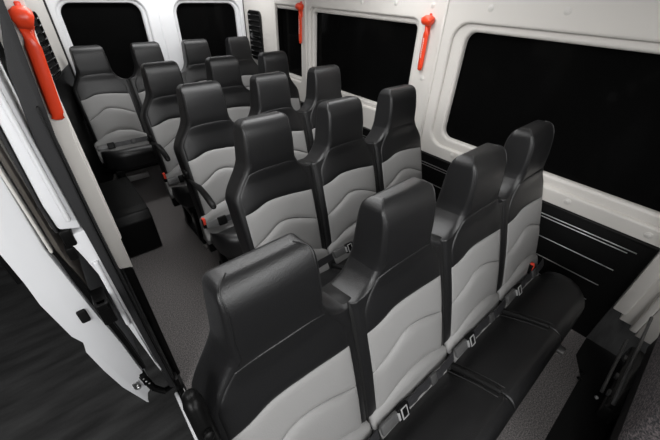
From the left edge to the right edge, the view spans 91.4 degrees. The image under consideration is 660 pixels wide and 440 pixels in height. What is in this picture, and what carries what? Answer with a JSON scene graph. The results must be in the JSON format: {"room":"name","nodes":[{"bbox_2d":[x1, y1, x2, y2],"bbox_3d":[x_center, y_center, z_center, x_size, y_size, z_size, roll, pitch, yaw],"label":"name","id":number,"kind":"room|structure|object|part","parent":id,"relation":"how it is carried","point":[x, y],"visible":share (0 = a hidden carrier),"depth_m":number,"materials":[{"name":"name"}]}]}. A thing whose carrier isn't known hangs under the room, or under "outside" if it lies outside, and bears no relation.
{"room":"vehicle interior","nodes":[
{"label":"vehicle interior","id":0,"kind":"room"},
{"bbox_2d":[0,42,145,321],"bbox_3d":[-1.742,-0.480,2.050,0.062,1.860,2.620,-25,44,-32],"label":"panel","id":1,"kind":"object","parent":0,"point":[2,54],"depth_m":1.31,"materials":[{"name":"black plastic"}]},
{"bbox_2d":[0,0,177,390],"bbox_3d":[-0.727,0.140,1.080,0.069,1.620,0.082,-25,44,-32],"label":"door frame","id":2,"kind":"structure","parent":0,"point":[19,70],"depth_m":0.83,"materials":[{"name":"grey rubber"}]},
{"bbox_2d":[61,102,120,238],"bbox_3d":[-1.417,-0.714,1.573,0.028,0.920,1.820,-25,44,-32],"label":"wall","id":3,"kind":"structure","parent":0,"point":[71,127],"depth_m":1.11,"materials":[{"name":"white plastic"}]},
{"bbox_2d":[8,1,64,119],"bbox_3d":[-0.693,-0.369,0.774,0.055,0.259,0.039,-25,44,-32],"label":"hammer","id":4,"kind":"object","parent":3,"relation":"attached to","point":[22,16],"visible":0.97,"depth_m":0.76,"materials":[{"name":"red plastic"}]},
{"bbox_3d":[-0.700,-0.351,0.788,0.048,0.213,0.017,-25,44,-32],"label":"handle","id":5,"kind":"part","parent":4,"relation":"part of","materials":[{"name":"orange plastic"}]},
{"bbox_2d":[24,0,67,70],"bbox_3d":[-2.040,-1.347,2.190,0.294,0.640,0.820,-25,44,-32],"label":"trim","id":6,"kind":"structure","parent":3,"relation":"attached to","point":[38,6],"depth_m":2.37,"materials":[{"name":"white plastic"}]},
{"bbox_2d":[32,11,61,80],"bbox_3d":[-1.914,-1.159,2.155,0.025,0.393,0.258,-12,38,-19],"label":"air vent","id":7,"kind":"object","parent":3,"relation":"attached to","point":[55,70],"visible":0.55,"depth_m":2.19,"materials":[{"name":"black plastic"}]},
{"bbox_2d":[0,0,132,268],"bbox_3d":[-0.753,-0.206,0.941,0.086,0.899,0.095,-25,44,-32],"label":"trim","id":8,"kind":"structure","parent":3,"relation":"attached to","point":[62,130],"depth_m":0.96,"materials":[{"name":"white plastic"}]},
{"bbox_2d":[0,62,160,369],"bbox_3d":[-0.826,0.053,1.072,0.091,1.517,0.284,-25,44,-32],"label":"door frame","id":9,"kind":"structure","parent":3,"relation":"attached to","point":[48,196],"depth_m":0.84,"materials":[{"name":"white paint"}]},
{"bbox_2d":[54,64,112,183],"bbox_3d":[-2.067,-0.675,2.676,0.294,1.020,0.820,-25,44,-32],"label":"trim","id":10,"kind":"structure","parent":3,"relation":"attached to","point":[64,83],"depth_m":2.56,"materials":[{"name":"black plastic"}]},
{"bbox_2d":[0,125,181,401],"bbox_3d":[-1.193,-0.089,1.400,0.261,1.615,1.380,-25,44,-32],"label":"sliding door","id":11,"kind":"structure","parent":3,"relation":"in","point":[61,280],"depth_m":1.01,"materials":[{"name":"white paint"}]},
{"bbox_3d":[-1.236,-0.280,1.308,0.012,0.960,1.220,-25,44,-32],"label":"trim","id":12,"kind":"part","parent":11,"relation":"part of","materials":[{"name":"grey plastic"}]},
{"bbox_3d":[-0.770,0.734,1.468,0.133,0.230,0.059,-25,44,-32],"label":"roller arm","id":13,"kind":"part","parent":11,"relation":"part of","materials":[{"name":"black plastic"}]},
{"bbox_2d":[123,267,179,374],"bbox_3d":[-1.324,0.055,1.932,0.030,0.750,1.790,-25,44,-32],"label":"panel","id":14,"kind":"object","parent":3,"relation":"attached to","point":[130,273],"visible":0.4,"depth_m":1.34,"materials":[{"name":"black plastic"}]},
{"bbox_2d":[43,0,246,78],"bbox_3d":[-1.559,-1.476,3.230,1.659,1.660,0.054,-25,44,-32],"label":"seal","id":15,"kind":"object","parent":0,"point":[45,4],"depth_m":2.60,"materials":[{"name":"grey rubber"}]},
{"bbox_2d":[45,0,168,75],"bbox_3d":[-1.888,-1.331,3.003,0.805,1.642,0.072,-25,44,-32],"label":"door","id":16,"kind":"structure","parent":15,"relation":"attached to","point":[148,8],"depth_m":2.78,"materials":[{"name":"white paint"}]},
{"bbox_2d":[61,3,147,78],"bbox_3d":[-1.927,-1.567,2.857,0.700,0.680,0.006,-25,44,-32],"label":"window","id":17,"kind":"structure","parent":16,"relation":"attached to","point":[113,27],"depth_m":2.80,"materials":[{"name":"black glass"}]},
{"bbox_2d":[155,0,245,70],"bbox_3d":[-1.256,-1.627,3.446,0.868,1.642,0.072,-25,44,-32],"label":"door","id":18,"kind":"structure","parent":15,"relation":"attached to","point":[166,9],"depth_m":3.07,"materials":[{"name":"white paint"}]},
{"bbox_2d":[176,3,237,56],"bbox_3d":[-1.247,-1.886,3.334,0.700,0.680,0.006,-25,44,-32],"label":"window","id":19,"kind":"structure","parent":18,"relation":"attached to","point":[212,22],"depth_m":3.27,"materials":[{"name":"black glass"}]},
{"bbox_2d":[113,165,619,439],"bbox_3d":[-0.068,0.436,2.173,1.888,0.060,5.120,-25,44,-32],"label":"floor","id":20,"kind":"structure","parent":0,"point":[170,275],"depth_m":1.81,"materials":[{"name":"grey carpet"}]},
{"bbox_2d":[98,177,161,257],"bbox_3d":[-1.524,-0.051,2.429,0.220,0.335,0.679,-25,44,-32],"label":"wheel arch cover","id":21,"kind":"object","parent":20,"relation":"on","point":[135,223],"visible":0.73,"depth_m":2.24,"materials":[{"name":"black plastic"}]},
{"bbox_2d":[69,36,257,181],"bbox_3d":[-1.281,-1.006,3.049,1.712,1.169,0.593,-25,44,-32],"label":"seat","id":22,"kind":"object","parent":20,"relation":"on","point":[110,105],"visible":0.55,"depth_m":2.72,"materials":[{"name":"black leather"}]},
{"bbox_3d":[-1.864,-1.092,2.625,0.360,0.176,0.049,-25,44,-32],"label":"shoulder panel","id":23,"kind":"part","parent":22,"relation":"part of","materials":[{"name":"black leather"}]},
{"bbox_3d":[-1.866,-0.905,2.765,0.414,0.650,0.278,-25,44,-32],"label":"backrest","id":24,"kind":"part","parent":22,"relation":"part of","materials":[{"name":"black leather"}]},
{"bbox_2d":[101,144,157,170],"bbox_3d":[-1.693,-0.560,2.750,0.410,0.171,0.251,-25,44,-32],"label":"cushion","id":25,"kind":"object","parent":22,"relation":"on","point":[117,157],"depth_m":2.68,"materials":[{"name":"black leather"}]},
{"bbox_3d":[-1.252,-0.722,3.195,1.684,0.100,0.285,-25,44,-32],"label":"under frame","id":26,"kind":"part","parent":22,"relation":"part of","materials":[{"name":"black plastic"}]},
{"bbox_3d":[-1.545,-1.055,2.990,0.431,0.650,0.278,-25,44,-32],"label":"backrest","id":27,"kind":"part","parent":22,"relation":"part of","materials":[{"name":"black leather"}]},
{"bbox_3d":[-1.715,-0.389,2.889,0.170,0.050,0.020,-25,44,-32],"label":"plate","id":28,"kind":"part","parent":22,"relation":"part of","materials":[{"name":"black metal"}]},
{"bbox_3d":[-1.538,-1.244,2.854,0.364,0.176,0.049,-25,44,-32],"label":"shoulder panel","id":29,"kind":"part","parent":22,"relation":"part of","materials":[{"name":"black leather"}]},
{"bbox_3d":[-1.218,-1.209,3.220,0.431,0.650,0.278,-25,44,-32],"label":"backrest","id":30,"kind":"part","parent":22,"relation":"part of","materials":[{"name":"black leather"}]},
{"bbox_3d":[-1.211,-1.398,3.083,0.364,0.176,0.049,-25,44,-32],"label":"shoulder panel","id":31,"kind":"part","parent":22,"relation":"part of","materials":[{"name":"black leather"}]},
{"bbox_3d":[-0.885,-1.551,3.311,0.360,0.176,0.049,-25,44,-32],"label":"shoulder panel","id":32,"kind":"part","parent":22,"relation":"part of","materials":[{"name":"black leather"}]},
{"bbox_2d":[174,384,197,439],"bbox_3d":[-0.261,1.282,1.201,0.054,0.319,1.500,-25,44,-32],"label":"sill","id":33,"kind":"structure","parent":20,"relation":"attached to","point":[178,394],"depth_m":1.52,"materials":[{"name":"white metal"}]},
{"bbox_2d":[140,51,300,247],"bbox_3d":[-0.661,-0.598,2.520,1.313,1.169,0.593,-25,44,-32],"label":"seat","id":34,"kind":"object","parent":20,"relation":"on","point":[159,115],"visible":0.41,"depth_m":2.26,"materials":[{"name":"black leather"}]},
{"bbox_3d":[-1.109,-0.467,2.074,0.035,0.071,0.420,-24,44,-32],"label":"armrest","id":35,"kind":"part","parent":34,"relation":"part of","materials":[{"name":"black plastic"}]},
{"bbox_3d":[-1.075,-0.577,2.357,0.414,0.650,0.278,-25,44,-32],"label":"backrest","id":36,"kind":"part","parent":34,"relation":"part of","materials":[{"name":"black leather"}]},
{"bbox_3d":[-1.073,-0.764,2.216,0.360,0.176,0.049,-25,44,-32],"label":"shoulder panel","id":37,"kind":"part","parent":34,"relation":"part of","materials":[{"name":"black leather"}]},
{"bbox_3d":[-0.624,-0.319,2.673,1.260,0.100,0.285,-25,44,-32],"label":"under frame","id":38,"kind":"part","parent":34,"relation":"part of","materials":[{"name":"black plastic"}]},
{"bbox_2d":[172,186,194,208],"bbox_3d":[-0.902,-0.232,2.342,0.410,0.171,0.251,-25,44,-32],"label":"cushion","id":39,"kind":"object","parent":34,"relation":"on","point":[181,194],"depth_m":2.22,"materials":[{"name":"black leather"}]},
{"bbox_3d":[-0.753,-0.728,2.583,0.431,0.650,0.278,-25,44,-32],"label":"backrest","id":40,"kind":"part","parent":34,"relation":"part of","materials":[{"name":"black leather"}]},
{"bbox_3d":[-0.746,-0.918,2.446,0.364,0.176,0.049,-25,44,-32],"label":"shoulder panel","id":41,"kind":"part","parent":34,"relation":"part of","materials":[{"name":"black leather"}]},
{"bbox_3d":[-0.418,-1.071,2.675,0.360,0.176,0.049,-25,44,-32],"label":"shoulder panel","id":42,"kind":"part","parent":34,"relation":"part of","materials":[{"name":"black leather"}]},
{"bbox_3d":[-0.430,-0.880,2.809,0.414,0.650,0.278,-25,44,-32],"label":"backrest","id":43,"kind":"part","parent":34,"relation":"part of","materials":[{"name":"black leather"}]},
{"bbox_2d":[173,64,341,264],"bbox_3d":[-0.243,-0.295,2.125,1.313,1.169,0.593,-25,44,-32],"label":"seat","id":44,"kind":"object","parent":20,"relation":"on","point":[204,149],"visible":0.48,"depth_m":1.87,"materials":[{"name":"black leather"}]},
{"bbox_3d":[-0.690,-0.164,1.679,0.035,0.071,0.420,-24,44,-32],"label":"armrest","id":45,"kind":"part","parent":44,"relation":"part of","materials":[{"name":"black plastic"}]},
{"bbox_3d":[-0.656,-0.275,1.962,0.414,0.650,0.278,-25,44,-32],"label":"backrest","id":46,"kind":"part","parent":44,"relation":"part of","materials":[{"name":"black leather"}]},
{"bbox_3d":[-0.654,-0.462,1.822,0.360,0.176,0.049,-25,44,-32],"label":"shoulder panel","id":47,"kind":"part","parent":44,"relation":"part of","materials":[{"name":"black leather"}]},
{"bbox_3d":[-0.205,-0.016,2.278,1.260,0.100,0.285,-25,44,-32],"label":"under frame","id":48,"kind":"part","parent":44,"relation":"part of","materials":[{"name":"black plastic"}]},
{"bbox_2d":[210,226,242,257],"bbox_3d":[-0.483,0.070,1.947,0.410,0.171,0.251,-25,44,-32],"label":"cushion","id":49,"kind":"object","parent":44,"relation":"on","point":[225,239],"depth_m":1.83,"materials":[{"name":"black leather"}]},
{"bbox_3d":[-0.334,-0.426,2.188,0.431,0.650,0.278,-25,44,-32],"label":"backrest","id":50,"kind":"part","parent":44,"relation":"part of","materials":[{"name":"black leather"}]},
{"bbox_3d":[-0.327,-0.615,2.051,0.364,0.176,0.049,-25,44,-32],"label":"shoulder panel","id":51,"kind":"part","parent":44,"relation":"part of","materials":[{"name":"black leather"}]},
{"bbox_3d":[-0.012,-0.577,2.414,0.414,0.650,0.278,-25,44,-32],"label":"backrest","id":52,"kind":"part","parent":44,"relation":"part of","materials":[{"name":"black leather"}]},
{"bbox_3d":[0.000,-0.768,2.281,0.360,0.176,0.049,-25,44,-32],"label":"shoulder panel","id":53,"kind":"part","parent":44,"relation":"part of","materials":[{"name":"black leather"}]},
{"bbox_2d":[225,84,421,286],"bbox_3d":[0.176,0.007,1.731,1.313,1.169,0.593,-25,44,-32],"label":"seat","id":54,"kind":"object","parent":20,"relation":"on","point":[271,194],"visible":0.71,"depth_m":1.57,"materials":[{"name":"black leather"}]},
{"bbox_3d":[-0.238,0.028,1.567,0.414,0.650,0.278,-25,44,-32],"label":"backrest","id":55,"kind":"part","parent":54,"relation":"part of","materials":[{"name":"black leather"}]},
{"bbox_3d":[-0.235,-0.159,1.427,0.360,0.176,0.049,-25,44,-32],"label":"shoulder panel","id":56,"kind":"part","parent":54,"relation":"part of","materials":[{"name":"black leather"}]},
{"bbox_2d":[320,268,340,286],"bbox_3d":[-0.065,0.373,1.552,0.410,0.171,0.251,-25,44,-32],"label":"cushion","id":57,"kind":"object","parent":54,"relation":"on","point":[327,275],"depth_m":1.64,"materials":[{"name":"black leather"}]},
{"bbox_3d":[0.085,-0.123,1.794,0.431,0.650,0.278,-25,44,-32],"label":"backrest","id":58,"kind":"part","parent":54,"relation":"part of","materials":[{"name":"black leather"}]},
{"bbox_2d":[339,258,347,266],"bbox_3d":[0.257,0.222,1.778,0.428,0.171,0.251,-25,44,-32],"label":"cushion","id":59,"kind":"object","parent":54,"relation":"on","point":[342,261],"depth_m":1.77,"materials":[{"name":"black leather"}]},
{"bbox_3d":[0.092,-0.312,1.657,0.364,0.176,0.049,-25,44,-32],"label":"shoulder panel","id":60,"kind":"part","parent":54,"relation":"part of","materials":[{"name":"black leather"}]},
{"bbox_3d":[0.407,-0.274,2.020,0.414,0.650,0.278,-25,44,-32],"label":"backrest","id":61,"kind":"part","parent":54,"relation":"part of","materials":[{"name":"black leather"}]},
{"bbox_3d":[0.419,-0.466,1.886,0.360,0.176,0.049,-25,44,-32],"label":"shoulder panel","id":62,"kind":"part","parent":54,"relation":"part of","materials":[{"name":"black leather"}]},
{"bbox_2d":[181,120,584,439],"bbox_3d":[0.487,0.422,1.176,1.730,1.169,0.593,-25,44,-32],"label":"seat","id":63,"kind":"object","parent":20,"relation":"on","point":[439,319],"visible":1,"depth_m":1.01,"materials":[{"name":"black leather"}]},
{"bbox_3d":[-0.233,0.512,0.684,0.038,0.385,0.163,-25,44,-32],"label":"armrest","id":64,"kind":"part","parent":63,"relation":"part of","materials":[{"name":"black plastic"}]},
{"bbox_3d":[-0.096,0.522,0.894,0.414,0.650,0.278,-25,44,-32],"label":"backrest","id":65,"kind":"part","parent":63,"relation":"part of","materials":[{"name":"black leather"}]},
{"bbox_3d":[-0.094,0.335,0.754,0.360,0.176,0.049,-25,44,-32],"label":"shoulder panel","id":66,"kind":"part","parent":63,"relation":"part of","materials":[{"name":"black leather"}]},
{"bbox_3d":[0.226,0.371,1.120,0.431,0.650,0.278,-25,44,-32],"label":"backrest","id":67,"kind":"part","parent":63,"relation":"part of","materials":[{"name":"black leather"}]},
{"bbox_3d":[0.233,0.181,0.983,0.364,0.176,0.049,-25,44,-32],"label":"shoulder panel","id":68,"kind":"part","parent":63,"relation":"part of","materials":[{"name":"black leather"}]},
{"bbox_2d":[384,370,513,439],"bbox_3d":[0.399,0.716,1.104,0.428,0.171,0.251,-25,44,-32],"label":"cushion","id":69,"kind":"object","parent":63,"relation":"on","point":[450,404],"depth_m":1.10,"materials":[{"name":"black leather"}]},
{"bbox_3d":[0.555,0.217,1.350,0.431,0.650,0.278,-25,44,-32],"label":"backrest","id":70,"kind":"part","parent":63,"relation":"part of","materials":[{"name":"black leather"}]},
{"bbox_3d":[0.562,0.027,1.214,0.364,0.176,0.049,-25,44,-32],"label":"shoulder panel","id":71,"kind":"part","parent":63,"relation":"part of","materials":[{"name":"black leather"}]},
{"bbox_2d":[455,314,560,412],"bbox_3d":[0.727,0.562,1.335,0.428,0.171,0.251,-25,44,-32],"label":"cushion","id":72,"kind":"object","parent":63,"relation":"on","point":[506,354],"depth_m":1.28,"materials":[{"name":"black leather"}]},
{"bbox_3d":[0.877,0.066,1.576,0.414,0.650,0.278,-25,44,-32],"label":"backrest","id":73,"kind":"part","parent":63,"relation":"part of","materials":[{"name":"black leather"}]},
{"bbox_3d":[0.889,-0.126,1.443,0.360,0.176,0.049,-25,44,-32],"label":"shoulder panel","id":74,"kind":"part","parent":63,"relation":"part of","materials":[{"name":"black leather"}]},
{"bbox_2d":[506,271,584,342],"bbox_3d":[1.049,0.411,1.560,0.410,0.171,0.251,-25,44,-32],"label":"cushion","id":75,"kind":"object","parent":63,"relation":"on","point":[550,300],"depth_m":1.51,"materials":[{"name":"black leather"}]},
{"bbox_2d":[577,316,659,439],"bbox_3d":[1.354,0.614,1.036,0.920,1.082,0.682,-25,44,-32],"label":"seat","id":76,"kind":"object","parent":20,"relation":"on","point":[630,400],"visible":1,"depth_m":1.16,"materials":[{"name":"grey plastic"}]},
{"bbox_3d":[1.362,0.686,1.539,0.420,0.012,0.012,-25,44,-32],"label":"tray rail","id":77,"kind":"part","parent":76,"relation":"part of","materials":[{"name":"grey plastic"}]},
{"bbox_2d":[595,347,644,423],"bbox_3d":[1.382,0.773,1.532,0.460,0.100,0.060,-25,44,-32],"label":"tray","id":78,"kind":"object","parent":76,"relation":"on","point":[605,411],"depth_m":1.47,"materials":[{"name":"black plastic"}]},
{"bbox_3d":[1.280,0.570,1.354,0.620,0.012,0.012,-25,44,-32],"label":"trim","id":79,"kind":"part","parent":76,"relation":"part of","materials":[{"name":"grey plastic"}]},
{"bbox_3d":[1.175,0.349,0.946,0.740,0.560,0.150,-25,44,-32],"label":"backrest","id":80,"kind":"part","parent":76,"relation":"part of","materials":[{"name":"grey fabric"}]},
{"bbox_2d":[243,0,659,247],"bbox_3d":[0.605,-0.963,2.094,0.079,1.008,4.688,-25,44,-32],"label":"wall","id":81,"kind":"structure","parent":0,"point":[628,25],"depth_m":1.72,"materials":[{"name":"white plastic"}]},
{"bbox_2d":[247,10,263,59],"bbox_3d":[-0.766,-1.901,3.330,0.025,0.448,0.248,-25,44,-32],"label":"air vent","id":82,"kind":"object","parent":81,"relation":"attached to","point":[254,16],"visible":0.84,"depth_m":3.31,"materials":[{"name":"black plastic"}]},
{"bbox_2d":[243,0,278,64],"bbox_3d":[-0.698,-1.887,3.297,0.030,0.980,0.600,-25,44,-32],"label":"trim","id":83,"kind":"structure","parent":81,"relation":"attached to","point":[267,8],"depth_m":3.14,"materials":[{"name":"white plastic"}]},
{"bbox_2d":[277,8,301,75],"bbox_3d":[-0.362,-1.691,3.071,0.006,0.650,0.550,-25,44,-32],"label":"window","id":84,"kind":"structure","parent":81,"relation":"in","point":[288,23],"depth_m":3.07,"materials":[{"name":"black glass"}]},
{"bbox_2d":[295,1,303,43],"bbox_3d":[-0.259,-1.678,2.747,0.056,0.308,0.083,-25,44,-32],"label":"hammer","id":85,"kind":"object","parent":81,"relation":"attached to","point":[299,6],"visible":1,"depth_m":2.71,"materials":[{"name":"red plastic"}]},
{"bbox_3d":[-0.256,-1.658,2.767,0.024,0.252,0.040,-25,44,-32],"label":"handle","id":86,"kind":"part","parent":85,"relation":"part of","materials":[{"name":"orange plastic"}]},
{"bbox_2d":[317,13,417,101],"bbox_3d":[0.233,-1.256,2.512,0.006,0.660,1.160,-25,44,-32],"label":"window","id":87,"kind":"structure","parent":81,"relation":"in","point":[371,56],"depth_m":2.46,"materials":[{"name":"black glass"}]},
{"bbox_2d":[417,13,434,70],"bbox_3d":[0.572,-1.078,1.964,0.056,0.308,0.083,-25,44,-32],"label":"hammer","id":88,"kind":"object","parent":81,"relation":"attached to","point":[428,21],"visible":1,"depth_m":1.94,"materials":[{"name":"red plastic"}]},
{"bbox_3d":[0.575,-1.058,1.984,0.024,0.252,0.040,-25,44,-32],"label":"handle","id":89,"kind":"part","parent":88,"relation":"part of","materials":[{"name":"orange plastic"}]},
{"bbox_2d":[300,101,659,336],"bbox_3d":[0.277,-0.479,2.826,0.037,0.682,3.800,-25,44,-32],"label":"panel","id":90,"kind":"object","parent":81,"relation":"attached to","point":[603,261],"visible":0.37,"depth_m":1.73,"materials":[{"name":"black plastic"}]},
{"bbox_2d":[446,32,659,211],"bbox_3d":[1.201,-0.523,1.622,0.006,0.760,1.450,-25,44,-32],"label":"window","id":91,"kind":"structure","parent":81,"relation":"in","point":[602,105],"depth_m":1.60,"materials":[{"name":"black glass"}]},
{"bbox_2d":[613,251,659,343],"bbox_3d":[1.626,-0.030,1.221,0.080,1.540,0.297,-25,44,-32],"label":"trim","id":92,"kind":"structure","parent":81,"relation":"attached to","point":[640,301],"depth_m":1.58,"materials":[{"name":"white plastic"}]},
{"label":"outside","id":93,"kind":"structure","parent":0,"visible":0},
{"bbox_2d":[0,250,659,439],"bbox_3d":[-1.678,0.568,2.773,18.000,0.120,19.000,-25,44,-32],"label":"ground","id":94,"kind":"structure","parent":93,"point":[51,388],"depth_m":2.02,"materials":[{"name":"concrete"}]}
]}

